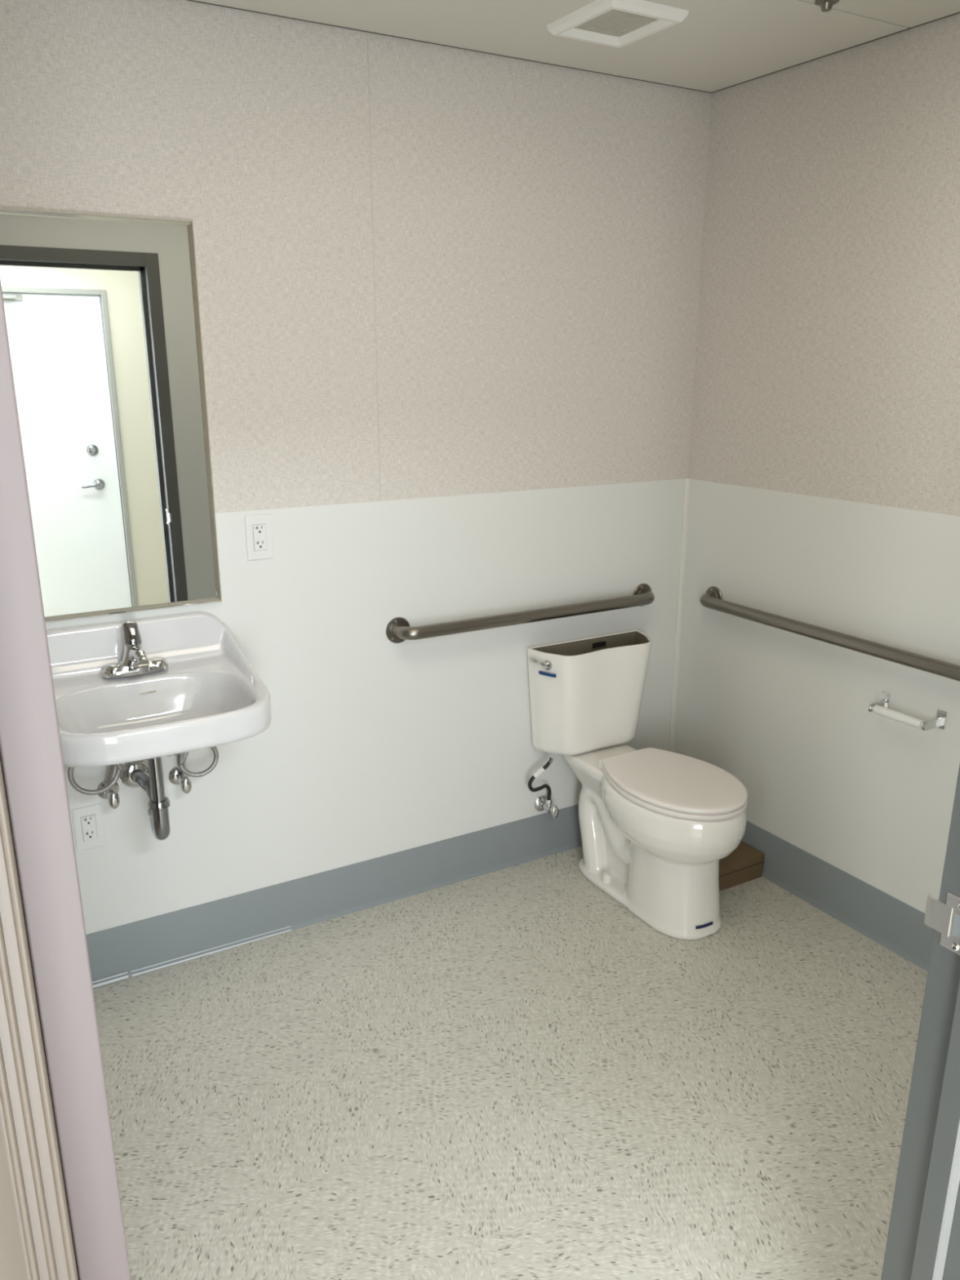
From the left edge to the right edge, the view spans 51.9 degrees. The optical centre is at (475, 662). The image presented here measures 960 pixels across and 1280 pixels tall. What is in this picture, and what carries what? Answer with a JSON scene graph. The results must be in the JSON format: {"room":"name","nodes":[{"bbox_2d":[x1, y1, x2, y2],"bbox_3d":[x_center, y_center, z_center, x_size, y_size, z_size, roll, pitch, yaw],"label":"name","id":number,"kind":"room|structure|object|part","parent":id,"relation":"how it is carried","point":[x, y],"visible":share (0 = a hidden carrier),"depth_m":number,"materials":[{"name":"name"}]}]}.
{"room":"public restroom","nodes":[
{"label":"public restroom","id":0,"kind":"room"},
{"bbox_2d":[0,0,711,512],"bbox_3d":[-0.413,-0.416,2.701,2.720,2.428,0.100,-10,19,-29],"label":"wall","id":1,"kind":"structure","parent":0,"point":[537,236],"depth_m":2.57,"materials":[{"name":"beige paint"}]},
{"bbox_2d":[71,804,106,851],"bbox_3d":[-0.992,0.424,2.532,0.071,0.116,0.008,-10,19,-29],"label":"electrical outlet","id":2,"kind":"object","parent":1,"relation":"attached to","point":[88,824],"visible":1,"depth_m":2.53,"materials":[{"name":"white plastic"}]},
{"bbox_2d":[80,814,97,841],"bbox_3d":[-0.991,0.424,2.530,0.034,0.067,0.004,-10,19,-29],"label":"receptacle","id":3,"kind":"object","parent":2,"relation":"attached to","point":[89,823],"depth_m":2.53,"materials":[{"name":"white plastic"}]},
{"bbox_2d":[97,780,119,808],"bbox_3d":[-0.924,0.334,2.501,0.054,0.059,0.085,-10,19,-29],"label":"shutoff valve","id":4,"kind":"object","parent":1,"relation":"attached to","point":[112,795],"visible":0.77,"depth_m":2.48,"materials":[{"name":"silver metal"}]},
{"bbox_3d":[-0.910,0.343,2.478,0.028,0.047,0.029,-10,19,-29],"label":"handle","id":5,"kind":"part","parent":4,"relation":"part of","materials":[{"name":"silver metal"}]},
{"bbox_2d":[0,206,222,622],"bbox_3d":[-0.855,-0.560,2.316,0.457,0.910,0.019,-10,19,-29],"label":"wall mirror","id":6,"kind":"object","parent":1,"relation":"attached to","point":[102,311],"visible":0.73,"depth_m":2.31,"materials":[{"name":"mirror glass"},{"name":"stainless steel"}]},
{"bbox_2d":[46,611,271,767],"bbox_3d":[-0.759,0.076,2.301,0.523,0.262,0.452,-10,19,-29],"label":"sink","id":7,"kind":"object","parent":1,"relation":"attached to","point":[210,694],"visible":0.85,"depth_m":2.38,"materials":[{"name":"white ceramic"}]},
{"bbox_2d":[67,763,124,795],"bbox_3d":[-0.939,0.217,2.416,0.128,0.225,0.087,-10,19,-29],"label":"supply hose","id":8,"kind":"object","parent":7,"relation":"attached to","point":[110,781],"visible":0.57,"depth_m":2.43,"materials":[{"name":"silver metal"}]},
{"bbox_2d":[102,621,168,677],"bbox_3d":[-0.808,-0.025,2.358,0.156,0.122,0.146,-10,19,-29],"label":"faucet","id":9,"kind":"object","parent":7,"relation":"on","point":[135,661],"visible":1,"depth_m":2.38,"materials":[{"name":"silver metal"}]},
{"bbox_3d":[-0.832,-0.069,2.387,0.043,0.054,0.044,-10,19,-29],"label":"lever","id":10,"kind":"part","parent":9,"relation":"part of","materials":[{"name":"grey metal"}]},
{"bbox_3d":[-0.803,-0.011,2.353,0.034,0.050,0.116,-10,19,-29],"label":"spout","id":11,"kind":"part","parent":9,"relation":"part of","materials":[{"name":"silver metal"}]},
{"bbox_2d":[120,758,170,840],"bbox_3d":[-0.824,0.288,2.461,0.085,0.291,0.228,-10,19,-29],"label":"trap","id":12,"kind":"object","parent":7,"relation":"attached to","point":[148,775],"visible":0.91,"depth_m":2.40,"materials":[{"name":"silver metal"}]},
{"bbox_2d":[177,746,218,777],"bbox_3d":[-0.726,0.183,2.536,0.111,0.228,0.087,-10,19,-29],"label":"supply hose","id":13,"kind":"object","parent":7,"relation":"attached to","point":[181,758],"visible":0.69,"depth_m":2.55,"materials":[{"name":"silver metal"}]},
{"bbox_2d":[168,765,191,793],"bbox_3d":[-0.768,0.307,2.587,0.054,0.059,0.085,-10,19,-29],"label":"shutoff valve","id":14,"kind":"object","parent":1,"relation":"attached to","point":[176,778],"visible":0.89,"depth_m":2.58,"materials":[{"name":"silver metal"}]},
{"bbox_3d":[-0.754,0.317,2.565,0.028,0.047,0.029,-10,19,-29],"label":"handle","id":15,"kind":"part","parent":14,"relation":"part of","materials":[{"name":"silver metal"}]},
{"bbox_2d":[92,925,291,987],"bbox_3d":[-0.889,0.838,2.711,0.800,0.017,0.012,-10,19,-29],"label":"trim","id":16,"kind":"structure","parent":1,"relation":"attached to","point":[233,946],"depth_m":2.73,"materials":[{"name":"white"}]},
{"bbox_2d":[244,514,274,560],"bbox_3d":[-0.563,-0.326,2.568,0.071,0.116,0.008,-10,19,-29],"label":"electrical outlet","id":17,"kind":"object","parent":1,"relation":"attached to","point":[259,530],"visible":1,"depth_m":2.56,"materials":[{"name":"white plastic"}]},
{"bbox_2d":[253,524,266,551],"bbox_3d":[-0.562,-0.325,2.567,0.034,0.067,0.003,-10,19,-29],"label":"receptacle","id":18,"kind":"object","parent":17,"relation":"attached to","point":[260,531],"depth_m":2.57,"materials":[{"name":"white plastic"}]},
{"bbox_2d":[85,804,582,988],"bbox_3d":[-0.429,0.693,2.956,2.614,0.157,0.012,-10,19,-29],"label":"baseboard","id":19,"kind":"structure","parent":1,"relation":"attached to","point":[308,900],"depth_m":2.95,"materials":[{"name":"grey rubber"}]},
{"bbox_2d":[45,478,684,934],"bbox_3d":[-0.431,0.174,2.807,2.618,1.237,0.002,-10,19,-29],"label":"wall panel","id":20,"kind":"object","parent":1,"relation":"attached to","point":[373,746],"depth_m":2.87,"materials":[{"name":"white"}]},
{"bbox_2d":[367,35,380,494],"bbox_3d":[-0.264,-0.988,2.559,0.002,1.131,0.001,-10,19,-29],"label":"trim","id":21,"kind":"structure","parent":1,"relation":"attached to","point":[367,36],"depth_m":2.54,"materials":[{"name":"grey"}]},
{"bbox_2d":[386,583,654,643],"bbox_3d":[0.183,-0.150,3.036,0.978,0.077,0.076,-10,19,-29],"label":"grab bar","id":22,"kind":"object","parent":1,"relation":"attached to","point":[398,629],"visible":1,"depth_m":2.96,"materials":[{"name":"silver metal"}]},
{"bbox_2d":[534,795,558,818],"bbox_3d":[0.239,0.477,3.249,0.054,0.059,0.085,-10,19,-29],"label":"shutoff valve","id":23,"kind":"object","parent":1,"relation":"attached to","point":[542,803],"visible":1,"depth_m":3.24,"materials":[{"name":"silver metal"}]},
{"bbox_2d":[528,756,553,799],"bbox_3d":[0.219,0.380,3.172,0.109,0.167,0.050,-16,23,-42],"label":"supply hose","id":24,"kind":"object","parent":23,"relation":"attached to","point":[549,761],"visible":1,"depth_m":3.15,"materials":[{"name":"black rubber"}]},
{"bbox_3d":[0.253,0.486,3.227,0.028,0.047,0.029,-10,19,-29],"label":"handle","id":25,"kind":"part","parent":23,"relation":"part of","materials":[{"name":"silver metal"}]},
{"bbox_2d":[194,0,908,92],"bbox_3d":[-0.260,-1.417,2.012,2.610,0.009,0.673,-10,19,-29],"label":"ceiling panel","id":26,"kind":"object","parent":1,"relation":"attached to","point":[719,44],"depth_m":2.38,"materials":[{"name":"white"}]},
{"bbox_2d":[186,0,959,93],"bbox_3d":[0.041,-1.271,1.529,2.620,0.006,1.869,-10,19,-29],"label":"trim","id":27,"kind":"structure","parent":1,"relation":"attached to","point":[187,0],"depth_m":2.49,"materials":[{"name":"grey"}]},
{"bbox_2d":[668,477,690,751],"bbox_3d":[0.697,-0.090,3.406,0.014,1.081,0.014,-10,19,-29],"label":"trim","id":28,"kind":"structure","parent":1,"relation":"attached to","point":[687,481],"depth_m":3.38,"materials":[{"name":"white plastic"}]},
{"bbox_2d":[93,846,927,1279],"bbox_3d":[0.048,1.026,2.211,2.820,0.050,2.096,-10,19,-29],"label":"floor","id":29,"kind":"structure","parent":0,"point":[508,1073],"depth_m":2.24,"materials":[{"name":"plastic"}]},
{"bbox_2d":[527,629,747,939],"bbox_3d":[0.521,0.368,3.009,0.454,0.748,0.710,-10,19,-29],"label":"toilet","id":30,"kind":"object","parent":29,"relation":"on","point":[656,825],"visible":1,"depth_m":3.01,"materials":[{"name":"white ceramic"}]},
{"bbox_3d":[0.191,-0.001,3.046,0.064,0.021,0.016,15,22,40],"label":"arm","id":31,"kind":"part","parent":30,"relation":"part of","materials":[{"name":"silver metal"}]},
{"bbox_3d":[0.217,0.008,3.031,0.033,0.033,0.015,13,21,37],"label":"flush lever","id":32,"kind":"part","parent":30,"relation":"part of","materials":[{"name":"silver metal"}]},
{"bbox_3d":[0.386,0.106,3.182,0.443,0.346,0.156,-10,19,-29],"label":"tank","id":33,"kind":"part","parent":30,"relation":"part of","materials":[{"name":"white ceramic"}]},
{"bbox_3d":[0.402,-0.059,3.219,0.052,0.016,0.004,-10,19,-29],"label":"label plate","id":34,"kind":"part","parent":30,"relation":"part of","materials":[{"name":"black plastic"}]},
{"bbox_3d":[0.532,0.538,3.051,0.349,0.398,0.683,-10,19,-29],"label":"bowl","id":35,"kind":"part","parent":30,"relation":"part of","materials":[{"name":"white ceramic"}]},
{"bbox_3d":[0.588,0.364,2.908,0.342,0.015,0.466,-10,19,-29],"label":"seat","id":36,"kind":"part","parent":30,"relation":"part of","materials":[{"name":"white plastic"}]},
{"bbox_3d":[0.588,0.345,2.902,0.342,0.018,0.466,-10,19,-29],"label":"seat lid","id":37,"kind":"part","parent":30,"relation":"part of","materials":[{"name":"white plastic"}]},
{"bbox_2d":[719,841,764,891],"bbox_3d":[0.741,0.643,3.248,0.283,0.082,0.279,-10,19,-29],"label":"cardboard box","id":38,"kind":"object","parent":29,"relation":"on","point":[744,864],"visible":0.26,"depth_m":3.16,"materials":[{"name":"brown cardboard"}]},
{"bbox_2d":[688,13,959,515],"bbox_3d":[1.247,-0.346,2.468,0.100,2.428,1.996,-10,19,-29],"label":"wall","id":39,"kind":"structure","parent":0,"point":[827,363],"depth_m":2.65,"materials":[{"name":"beige paint"}]},
{"bbox_2d":[673,478,959,913],"bbox_3d":[1.171,0.216,2.668,0.002,1.237,1.869,-10,19,-29],"label":"wall panel","id":40,"kind":"object","parent":39,"relation":"attached to","point":[869,795],"depth_m":2.87,"materials":[{"name":"white plastic"}]},
{"bbox_2d":[699,586,959,681],"bbox_3d":[1.017,-0.073,2.775,0.076,0.077,1.144,-10,19,-29],"label":"grab bar","id":41,"kind":"object","parent":39,"relation":"attached to","point":[713,598],"visible":1,"depth_m":2.75,"materials":[{"name":"silver metal"}]},
{"bbox_2d":[741,820,934,972],"bbox_3d":[1.167,0.734,2.819,0.012,0.157,1.863,-10,19,-29],"label":"baseboard","id":42,"kind":"structure","parent":39,"relation":"attached to","point":[891,922],"depth_m":2.93,"materials":[{"name":"grey rubber"}]},
{"bbox_2d":[802,0,959,27],"bbox_3d":[0.210,-1.185,1.242,2.610,0.009,1.180,-10,19,-29],"label":"ceiling panel","id":43,"kind":"object","parent":39,"relation":"attached to","point":[907,13],"depth_m":2.24,"materials":[{"name":"white"}]},
{"bbox_2d":[868,691,946,730],"bbox_3d":[1.139,0.131,2.626,0.068,0.048,0.199,-10,19,-29],"label":"toilet paper holder","id":44,"kind":"object","parent":39,"relation":"attached to","point":[880,708],"visible":1,"depth_m":2.60,"materials":[{"name":"silver metal"}]},
{"bbox_3d":[1.098,0.118,2.697,0.068,0.028,0.008,-10,19,-29],"label":"arm","id":45,"kind":"part","parent":44,"relation":"part of","materials":[{"name":"silver metal"}]},
{"bbox_3d":[1.181,0.159,2.560,0.068,0.028,0.008,-10,19,-29],"label":"arm","id":46,"kind":"part","parent":44,"relation":"part of","materials":[{"name":"silver metal"}]},
{"bbox_3d":[0.041,-1.299,1.519,2.620,0.054,1.871,-10,19,-29],"label":"ceiling","id":47,"kind":"structure","parent":0,"visible":0},
{"bbox_2d":[546,0,688,48],"bbox_3d":[0.326,-1.489,2.298,0.224,0.022,0.250,-10,19,-29],"label":"ceiling vent","id":48,"kind":"object","parent":47,"relation":"in","point":[619,24],"visible":1,"depth_m":2.29,"materials":[{"name":"white plastic"}]},
{"bbox_2d":[574,8,658,36],"bbox_3d":[0.326,-1.495,2.296,0.160,0.006,0.186,-10,19,-29],"label":"grille","id":49,"kind":"object","parent":48,"relation":"attached to","point":[611,22],"depth_m":2.32,"materials":[{"name":"beige"}]},
{"bbox_2d":[814,0,839,12],"bbox_3d":[0.777,-1.456,2.187,0.052,0.020,0.052,-10,19,-29],"label":"ceiling fitting","id":50,"kind":"object","parent":47,"relation":"attached to","point":[826,6],"visible":1,"depth_m":2.18,"materials":[{"name":"silver metal"}]},
{"bbox_3d":[0.546,0.087,1.036,2.620,2.428,0.121,-10,19,-29],"label":"wall","id":51,"kind":"structure","parent":0,"visible":0},
{"bbox_2d":[0,761,959,1279],"bbox_3d":[0.154,0.343,0.884,1.090,2.025,0.150,-10,19,-29],"label":"door frame","id":52,"kind":"structure","parent":51,"relation":"in","point":[923,1240],"depth_m":0.56,"materials":[{"name":"grey paint"}]},
{"bbox_2d":[0,278,131,1279],"bbox_3d":[-0.502,0.303,1.092,0.034,1.959,0.909,-10,19,-29],"label":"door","id":53,"kind":"structure","parent":52,"relation":"attached to","point":[31,755],"depth_m":0.63,"materials":[{"name":"pink"}]},
{"bbox_3d":[0.567,0.309,1.161,0.002,0.070,0.037,-10,19,-29],"label":"strike plate","id":54,"kind":"part","parent":52,"relation":"part of","materials":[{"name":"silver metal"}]}
]}

